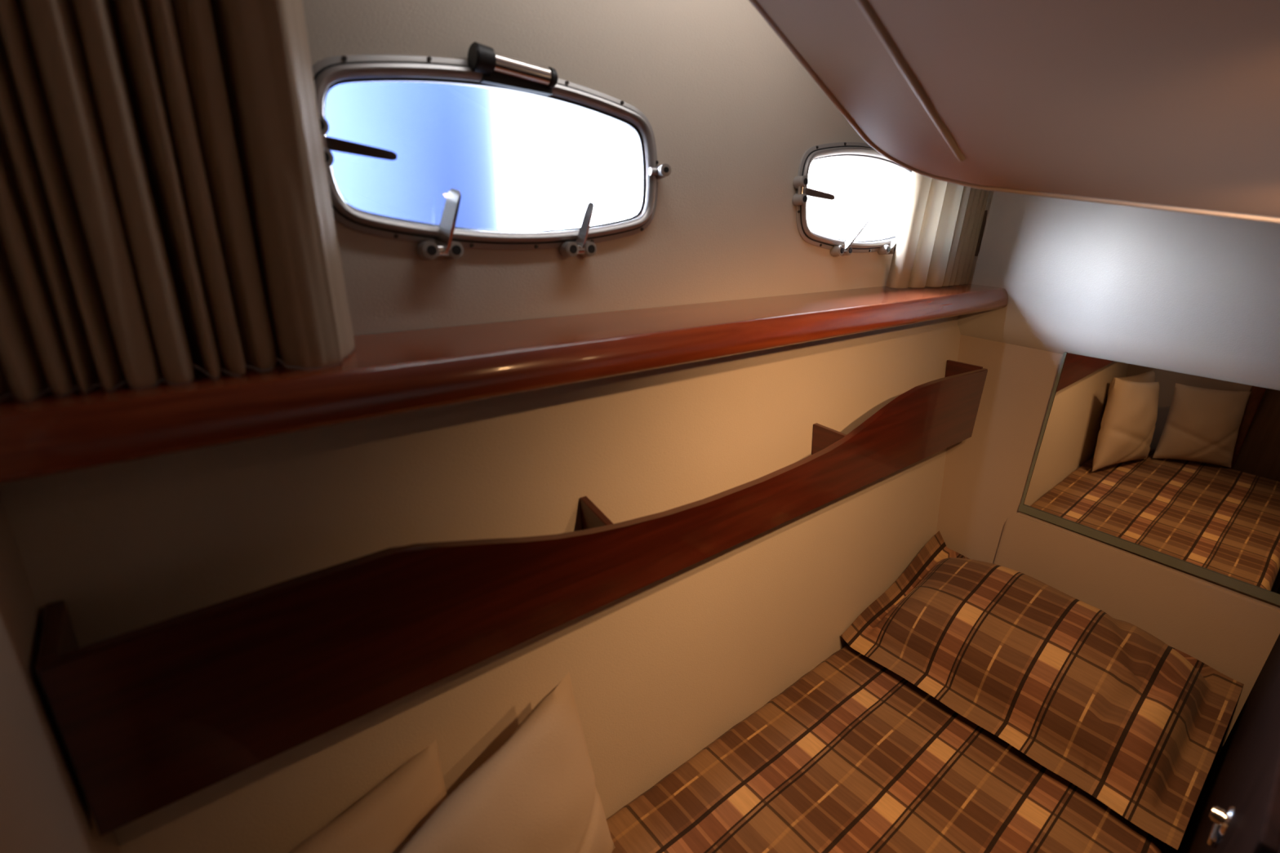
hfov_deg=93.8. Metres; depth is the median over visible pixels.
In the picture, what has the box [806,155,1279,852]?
wall
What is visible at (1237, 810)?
door
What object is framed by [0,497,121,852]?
wall
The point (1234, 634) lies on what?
headboard
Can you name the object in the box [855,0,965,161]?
trim
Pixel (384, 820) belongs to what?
cushion
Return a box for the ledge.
[0,284,1008,483]
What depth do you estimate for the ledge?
0.60 m
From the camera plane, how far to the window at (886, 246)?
1.18 m
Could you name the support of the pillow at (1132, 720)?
on the mattress
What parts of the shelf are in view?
panel, panel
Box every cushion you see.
[288,739,447,852]
[400,671,615,852]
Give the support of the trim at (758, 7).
attached to the wall at (663, 669)
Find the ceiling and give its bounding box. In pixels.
[756,0,1279,217]
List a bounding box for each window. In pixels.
[311,41,671,260]
[792,142,911,256]
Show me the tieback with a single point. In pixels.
(979, 243)
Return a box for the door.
[1177,634,1279,852]
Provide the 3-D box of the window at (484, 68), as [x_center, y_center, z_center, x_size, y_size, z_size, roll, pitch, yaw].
[-0.157,-0.339,0.763,0.488,0.240,0.085,-14,26,-37]
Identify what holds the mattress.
on the base
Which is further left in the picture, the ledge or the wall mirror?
the ledge
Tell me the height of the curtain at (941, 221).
0.645 m
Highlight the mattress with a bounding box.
[606,644,1170,852]
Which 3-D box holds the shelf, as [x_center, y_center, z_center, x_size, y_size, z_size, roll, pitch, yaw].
[0.168,0.088,1.029,1.700,0.188,0.098,-14,26,-37]
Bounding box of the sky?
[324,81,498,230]
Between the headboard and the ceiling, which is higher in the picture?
the ceiling
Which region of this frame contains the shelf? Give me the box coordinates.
[35,360,987,835]
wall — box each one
[0,0,960,852]
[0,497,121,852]
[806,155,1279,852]
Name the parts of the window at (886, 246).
latch lever, latch lever, latch lever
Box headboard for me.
[993,511,1279,746]
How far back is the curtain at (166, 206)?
0.45 m
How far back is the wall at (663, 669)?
0.86 m
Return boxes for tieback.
[974,209,987,256]
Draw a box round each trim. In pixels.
[748,0,1279,223]
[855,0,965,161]
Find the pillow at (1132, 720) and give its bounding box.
[840,530,1244,849]
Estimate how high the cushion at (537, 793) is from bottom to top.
0.378 m
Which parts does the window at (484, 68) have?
latch lever, latch lever, latch lever, latch knob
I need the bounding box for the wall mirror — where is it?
[1017,351,1279,605]
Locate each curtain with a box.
[0,0,355,401]
[886,171,989,288]

